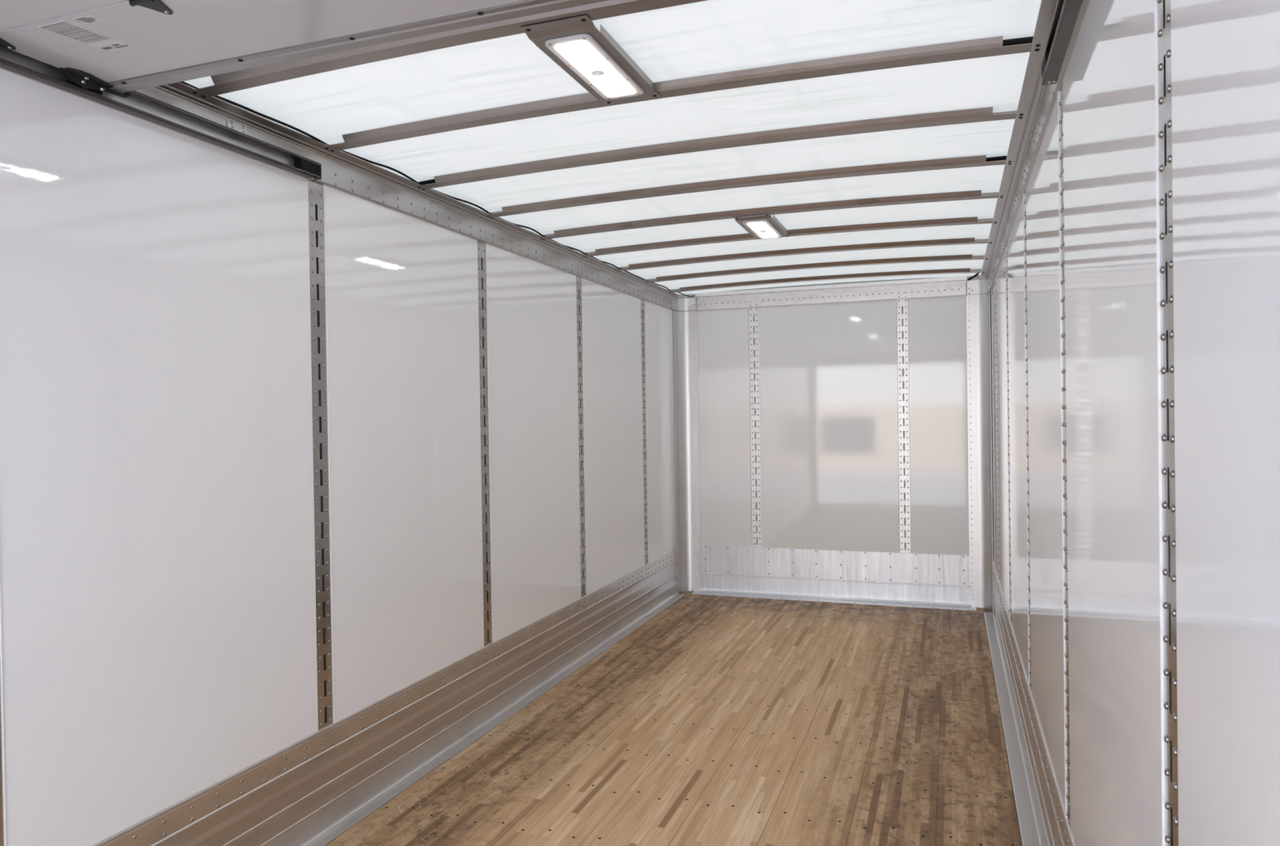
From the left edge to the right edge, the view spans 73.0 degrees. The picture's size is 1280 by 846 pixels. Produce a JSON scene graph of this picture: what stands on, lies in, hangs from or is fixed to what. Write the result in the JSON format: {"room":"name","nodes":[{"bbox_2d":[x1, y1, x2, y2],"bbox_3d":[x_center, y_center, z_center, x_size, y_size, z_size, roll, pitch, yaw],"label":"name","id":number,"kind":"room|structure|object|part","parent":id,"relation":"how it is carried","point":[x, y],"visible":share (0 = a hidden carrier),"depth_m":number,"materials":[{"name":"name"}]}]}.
{"room":"cargo space","nodes":[
{"label":"cargo space","id":0,"kind":"room"},
{"bbox_2d":[0,68,677,845],"bbox_3d":[-0.966,0.251,3.989,0.055,2.650,7.747,-1,1,20],"label":"wall","id":1,"kind":"structure","parent":0,"point":[157,542],"depth_m":2.88,"materials":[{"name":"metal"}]},
{"bbox_2d":[0,567,6,845],"bbox_3d":[-1.622,0.142,2.114,0.026,2.070,0.086,-1,1,20],"label":"track","id":2,"kind":"object","parent":1,"relation":"attached to","point":[2,791],"visible":1,"depth_m":2.15,"materials":[{"name":"metal"}]},
{"bbox_3d":[-1.615,0.142,2.110,0.002,2.070,0.084,-1,1,20],"label":"plate","id":3,"kind":"part","parent":2,"relation":"part of","materials":[{"name":"silver metal"}]},
{"bbox_3d":[-1.410,0.130,2.685,0.006,2.090,1.132,-1,1,20],"label":"wall panel","id":4,"kind":"part","parent":1,"relation":"part of","materials":[{"name":"white plastic"}]},
{"bbox_2d":[307,179,334,730],"bbox_3d":[-1.210,0.125,3.261,0.026,2.070,0.086,-1,1,20],"label":"track","id":5,"kind":"object","parent":1,"relation":"attached to","point":[317,211],"visible":0.99,"depth_m":3.27,"materials":[{"name":"metal"}]},
{"bbox_2d":[0,67,679,310],"bbox_3d":[-0.957,-0.982,3.873,0.078,0.135,7.470,-1,1,20],"label":"rail","id":6,"kind":"object","parent":1,"relation":"attached to","point":[341,171],"visible":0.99,"depth_m":3.75,"materials":[{"name":"metal"}]},
{"bbox_2d":[0,46,321,180],"bbox_3d":[-1.709,-0.930,1.789,0.043,0.112,3.018,-1,1,20],"label":"door track","id":7,"kind":"object","parent":6,"relation":"attached to","point":[233,137],"visible":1,"depth_m":2.63,"materials":[{"name":"grey metal"}]},
{"bbox_2d":[0,0,608,97],"bbox_3d":[-0.690,-0.923,0.972,2.478,0.062,2.267,-1,1,20],"label":"door","id":8,"kind":"structure","parent":7,"relation":"attached to","point":[117,47],"depth_m":2.05,"materials":[{"name":"metal"}]},
{"bbox_2d":[40,22,128,49],"bbox_3d":[-1.330,-0.928,2.077,0.077,0.001,0.162,-1,1,29],"label":"print","id":9,"kind":"object","parent":8,"relation":"on","point":[82,34],"depth_m":2.07},
{"bbox_2d":[75,17,95,22],"bbox_3d":[-1.274,-0.928,1.990,0.046,0.001,0.023,-1,1,20],"label":"print","id":10,"kind":"object","parent":8,"relation":"on","point":[77,20],"depth_m":1.99},
{"bbox_2d":[179,80,671,291],"bbox_3d":[-0.549,-1.062,4.894,0.024,0.020,4.970,-1,1,20],"label":"cable","id":11,"kind":"object","parent":6,"relation":"on","point":[182,82],"visible":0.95,"depth_m":3.45,"materials":[{"name":"rubber"}]},
{"bbox_2d":[92,549,684,845],"bbox_3d":[-0.918,1.332,3.902,0.080,0.389,7.488,-1,1,20],"label":"scuff plate","id":12,"kind":"object","parent":1,"relation":"attached to","point":[312,790],"visible":1,"depth_m":3.67,"materials":[{"name":"metal"}]},
{"bbox_3d":[-0.998,0.113,3.833,0.006,2.090,1.132,-1,1,20],"label":"wall panel","id":13,"kind":"part","parent":1,"relation":"part of","materials":[{"name":"white plastic"}]},
{"bbox_2d":[477,240,493,646],"bbox_3d":[-0.798,0.108,4.409,0.026,2.070,0.086,-1,1,20],"label":"track","id":14,"kind":"object","parent":1,"relation":"attached to","point":[482,246],"visible":1,"depth_m":4.41,"materials":[{"name":"metal"}]},
{"bbox_3d":[-0.586,0.096,4.981,0.006,2.090,1.132,-1,1,20],"label":"wall panel","id":15,"kind":"part","parent":1,"relation":"part of","materials":[{"name":"white plastic"}]},
{"bbox_2d":[576,275,586,596],"bbox_3d":[-0.386,0.091,5.557,0.026,2.070,0.086,-1,1,20],"label":"track","id":16,"kind":"object","parent":1,"relation":"attached to","point":[579,280],"visible":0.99,"depth_m":5.56,"materials":[{"name":"metal"}]},
{"bbox_3d":[-0.173,0.079,6.128,0.006,2.090,1.132,-1,1,20],"label":"wall panel","id":17,"kind":"part","parent":1,"relation":"part of","materials":[{"name":"white plastic"}]},
{"bbox_2d":[640,298,648,564],"bbox_3d":[0.026,0.074,6.705,0.026,2.070,0.086,-1,1,20],"label":"track","id":18,"kind":"object","parent":1,"relation":"attached to","point":[642,301],"visible":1,"depth_m":6.71,"materials":[{"name":"metal"}]},
{"bbox_3d":[0.194,0.064,7.151,0.006,2.090,0.866,-1,1,20],"label":"wall panel","id":19,"kind":"part","parent":1,"relation":"part of","materials":[{"name":"white plastic"}]},
{"bbox_2d":[183,0,1041,294],"bbox_3d":[0.230,-1.089,3.539,2.590,0.022,7.747,-1,1,20],"label":"ceiling","id":20,"kind":"structure","parent":0,"point":[708,37],"depth_m":3.13,"materials":[{"name":"white plastic"}]},
{"bbox_2d":[195,0,706,96],"bbox_3d":[-0.226,-1.055,2.267,2.486,0.050,0.092,-1,1,20],"label":"bow","id":21,"kind":"object","parent":20,"relation":"attached to","point":[230,82],"visible":0.84,"depth_m":2.40,"materials":[{"name":"metal"}]},
{"bbox_2d":[519,14,662,105],"bbox_3d":[-0.125,-1.047,2.550,0.197,0.044,0.616,-1,1,20],"label":"ceiling light","id":22,"kind":"object","parent":20,"relation":"attached to","point":[588,55],"visible":1,"depth_m":2.47,"materials":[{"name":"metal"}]},
{"bbox_2d":[328,35,1032,150],"bbox_3d":[-0.024,-1.063,2.830,2.486,0.050,0.092,-1,1,20],"label":"bow","id":23,"kind":"object","parent":20,"relation":"attached to","point":[993,46],"visible":0.93,"depth_m":2.70,"materials":[{"name":"metal"}]},
{"bbox_2d":[1002,35,1033,46],"bbox_3d":[1.068,-1.067,2.421,0.108,0.023,0.032,-1,1,20],"label":"cable sleeve","id":24,"kind":"object","parent":23,"relation":"attached to","point":[1026,39],"visible":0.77,"depth_m":2.41,"materials":[{"name":"black plastic"}]},
{"bbox_2d":[421,106,1017,188],"bbox_3d":[0.178,-1.072,3.393,2.486,0.050,0.092,-1,1,20],"label":"bow","id":25,"kind":"object","parent":20,"relation":"attached to","point":[979,114],"visible":0.98,"depth_m":3.31,"materials":[{"name":"metal"}]},
{"bbox_2d":[418,178,435,184],"bbox_3d":[-0.920,-1.051,3.771,0.088,0.020,0.032,-1,1,20],"label":"cable sleeve","id":26,"kind":"object","parent":25,"relation":"attached to","point":[433,180],"visible":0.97,"depth_m":3.76,"materials":[{"name":"black plastic"}]},
{"bbox_2d":[489,155,1006,217],"bbox_3d":[0.380,-1.080,3.955,2.486,0.050,0.092,-1,1,20],"label":"bow","id":27,"kind":"object","parent":20,"relation":"attached to","point":[980,160],"visible":0.98,"depth_m":3.88,"materials":[{"name":"metal"}]},
{"bbox_2d":[986,155,1007,161],"bbox_3d":[1.472,-1.085,3.546,0.108,0.015,0.032,-1,1,20],"label":"cable sleeve","id":28,"kind":"object","parent":27,"relation":"attached to","point":[998,157],"visible":0.77,"depth_m":3.54,"materials":[{"name":"black plastic"}]},
{"bbox_2d":[733,213,790,239],"bbox_3d":[0.684,-1.080,4.801,0.197,0.044,0.616,-1,1,20],"label":"ceiling light","id":29,"kind":"object","parent":20,"relation":"attached to","point":[763,225],"visible":1,"depth_m":4.71,"materials":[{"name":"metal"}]},
{"bbox_2d":[540,190,999,239],"bbox_3d":[0.582,-1.088,4.518,2.486,0.050,0.092,-1,1,20],"label":"bow","id":30,"kind":"object","parent":20,"relation":"attached to","point":[974,194],"visible":0.98,"depth_m":4.44,"materials":[{"name":"metal"}]},
{"bbox_2d":[584,216,992,256],"bbox_3d":[0.784,-1.097,5.081,2.486,0.050,0.092,-1,1,20],"label":"bow","id":31,"kind":"object","parent":20,"relation":"attached to","point":[962,220],"visible":0.95,"depth_m":4.98,"materials":[{"name":"metal"}]},
{"bbox_2d":[618,237,988,271],"bbox_3d":[0.986,-1.105,5.644,2.486,0.050,0.092,-1,1,20],"label":"bow","id":32,"kind":"object","parent":20,"relation":"attached to","point":[966,240],"visible":0.98,"depth_m":5.58,"materials":[{"name":"metal"}]},
{"bbox_2d":[645,253,984,282],"bbox_3d":[1.188,-1.113,6.207,2.486,0.050,0.092,-1,1,20],"label":"bow","id":33,"kind":"object","parent":20,"relation":"attached to","point":[954,257],"visible":0.99,"depth_m":6.14,"materials":[{"name":"metal"}]},
{"bbox_2d":[670,267,982,292],"bbox_3d":[1.390,-1.121,6.769,2.486,0.050,0.092,-1,1,20],"label":"bow","id":34,"kind":"object","parent":20,"relation":"attached to","point":[968,269],"visible":1,"depth_m":6.71,"materials":[{"name":"metal"}]},
{"bbox_2d":[967,272,979,280],"bbox_3d":[2.536,-1.115,6.566,0.028,0.037,0.233,-1,1,1],"label":"wire loom","id":35,"kind":"object","parent":20,"relation":"attached to","point":[977,273],"visible":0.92,"depth_m":6.59,"materials":[{"name":"black plastic"}]},
{"bbox_2d":[324,591,1022,845],"bbox_3d":[0.266,1.536,3.554,2.590,0.052,7.727,-1,1,20],"label":"floor","id":36,"kind":"structure","parent":0,"point":[717,720],"depth_m":4.01,"materials":[{"name":"brown wood"}]},
{"bbox_2d":[672,293,701,593],"bbox_3d":[0.389,0.177,7.496,0.238,2.588,0.092,-1,1,-26],"label":"post","id":37,"kind":"object","parent":36,"relation":"on","point":[685,318],"visible":1,"depth_m":7.53,"materials":[{"name":"metal"}]},
{"bbox_2d":[691,591,976,610],"bbox_3d":[1.538,1.456,7.106,2.287,0.007,0.116,-1,1,20],"label":"strip","id":38,"kind":"object","parent":36,"relation":"on","point":[731,594],"visible":1,"depth_m":7.06,"materials":[{"name":"silver metal"}]},
{"bbox_2d":[965,275,993,611],"bbox_3d":[2.652,0.151,6.683,0.092,2.588,0.238,-1,1,-24],"label":"post","id":39,"kind":"object","parent":36,"relation":"on","point":[978,306],"visible":1,"depth_m":6.74,"materials":[{"name":"metal"}]},
{"bbox_2d":[694,277,994,607],"bbox_3d":[1.551,0.174,7.176,2.630,2.670,0.055,-1,1,20],"label":"wall","id":40,"kind":"structure","parent":0,"point":[828,371],"depth_m":7.12,"materials":[{"name":"glossy white composite panel"},{"name":"galvanised steel"}]},
{"bbox_3d":[0.652,0.139,7.472,0.617,2.260,0.006,-1,1,20],"label":"wall panel","id":41,"kind":"part","parent":40,"relation":"part of","materials":[{"name":"white plastic"}]},
{"bbox_2d":[748,306,761,547],"bbox_3d":[0.983,0.042,7.356,0.084,2.047,0.013,-1,1,20],"label":"track","id":42,"kind":"object","parent":40,"relation":"attached to","point":[753,313],"visible":1,"depth_m":7.36,"materials":[{"name":"metal"}]},
{"bbox_3d":[1.552,0.129,7.149,1.122,2.260,0.006,-1,1,20],"label":"wall panel","id":43,"kind":"part","parent":40,"relation":"part of","materials":[{"name":"white plastic"}]},
{"bbox_2d":[695,275,966,310],"bbox_3d":[1.519,-1.061,7.127,2.198,0.148,0.020,-1,1,20],"label":"header","id":44,"kind":"object","parent":40,"relation":"attached to","point":[948,286],"visible":1,"depth_m":7.10,"materials":[{"name":"metal"}]},
{"bbox_2d":[700,545,971,606],"bbox_3d":[1.561,1.251,7.147,2.200,0.398,0.021,-1,1,20],"label":"plate","id":45,"kind":"object","parent":40,"relation":"attached to","point":[864,575],"visible":1,"depth_m":7.13,"materials":[{"name":"metal"}]},
{"bbox_2d":[897,298,911,553],"bbox_3d":[2.120,0.029,6.947,0.084,2.047,0.013,-1,1,20],"label":"track","id":46,"kind":"object","parent":40,"relation":"attached to","point":[902,304],"visible":1,"depth_m":6.95,"materials":[{"name":"metal"}]},
{"bbox_3d":[2.442,0.118,6.829,0.597,2.260,0.006,-1,1,20],"label":"wall panel","id":47,"kind":"part","parent":40,"relation":"part of","materials":[{"name":"white plastic"}]},
{"bbox_2d":[990,0,1279,845],"bbox_3d":[1.466,0.223,3.115,0.055,2.650,7.747,-1,1,20],"label":"wall","id":48,"kind":"structure","parent":0,"point":[1225,54],"depth_m":1.38,"materials":[{"name":"glossy white fibreglass-reinforced plastic"}]},
{"bbox_3d":[2.580,0.036,6.293,0.006,2.090,0.866,-1,1,20],"label":"wall panel","id":49,"kind":"part","parent":48,"relation":"part of","materials":[{"name":"white plastic"}]},
{"bbox_2d":[995,278,999,579],"bbox_3d":[2.426,0.046,5.843,0.026,2.070,0.086,-1,1,20],"label":"track","id":50,"kind":"object","parent":48,"relation":"attached to","point":[995,278],"visible":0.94,"depth_m":5.88,"materials":[{"name":"metal"}]},
{"bbox_3d":[2.213,0.051,5.271,0.006,2.090,1.132,-1,1,20],"label":"wall panel","id":51,"kind":"part","parent":48,"relation":"part of","materials":[{"name":"white plastic"}]},
{"bbox_2d":[1005,244,1011,622],"bbox_3d":[2.014,0.063,4.695,0.026,2.070,0.086,-1,1,20],"label":"track","id":52,"kind":"object","parent":48,"relation":"attached to","point":[1006,291],"visible":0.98,"depth_m":4.73,"materials":[{"name":"metal"}]},
{"bbox_3d":[1.801,0.068,4.123,0.006,2.090,1.132,-1,1,20],"label":"wall panel","id":53,"kind":"part","parent":48,"relation":"part of","materials":[{"name":"white plastic"}]},
{"bbox_2d":[1023,189,1031,690],"bbox_3d":[1.601,0.080,3.547,0.026,2.070,0.086,-1,1,20],"label":"track","id":54,"kind":"object","parent":48,"relation":"attached to","point":[1024,193],"visible":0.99,"depth_m":3.57,"materials":[{"name":"metal"}]},
{"bbox_2d":[983,562,1074,845],"bbox_3d":[1.397,1.305,3.071,0.080,0.389,7.488,-1,1,20],"label":"scuff plate","id":55,"kind":"object","parent":48,"relation":"attached to","point":[1041,813],"visible":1,"depth_m":3.66,"materials":[{"name":"metal"}]},
{"bbox_2d":[980,0,1089,291],"bbox_3d":[1.360,-1.009,3.041,0.078,0.135,7.470,-1,1,20],"label":"rail","id":56,"kind":"object","parent":48,"relation":"attached to","point":[1037,101],"visible":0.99,"depth_m":3.08,"materials":[{"name":"metal"}]},
{"bbox_2d":[1041,0,1084,84],"bbox_3d":[0.616,-0.958,0.954,0.043,0.112,3.018,-1,1,20],"label":"door track","id":57,"kind":"object","parent":56,"relation":"attached to","point":[1067,13],"visible":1,"depth_m":2.11,"materials":[{"name":"grey metal"}]},
{"bbox_3d":[1.389,0.085,2.975,0.006,2.090,1.132,-1,1,20],"label":"wall panel","id":58,"kind":"part","parent":48,"relation":"part of","materials":[{"name":"white plastic"}]},
{"bbox_2d":[1057,81,1070,827],"bbox_3d":[1.189,0.097,2.400,0.026,2.070,0.086,-1,1,20],"label":"track","id":59,"kind":"object","parent":48,"relation":"attached to","point":[1060,137],"visible":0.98,"depth_m":2.42,"materials":[{"name":"metal"}]},
{"bbox_3d":[0.978,0.102,1.831,0.006,2.090,1.125,-1,1,20],"label":"wall panel","id":60,"kind":"part","parent":48,"relation":"part of","materials":[{"name":"white plastic"}]},
{"bbox_2d":[1154,0,1178,845],"bbox_3d":[0.779,0.113,1.258,0.026,2.070,0.086,-1,1,20],"label":"track","id":61,"kind":"object","parent":48,"relation":"attached to","point":[1162,33],"visible":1,"depth_m":1.27,"materials":[{"name":"metal"}]},
{"bbox_3d":[0.454,0.124,0.371,0.006,2.090,1.802,-1,1,20],"label":"wall panel","id":62,"kind":"part","parent":48,"relation":"part of","materials":[{"name":"white plastic"}]}
]}

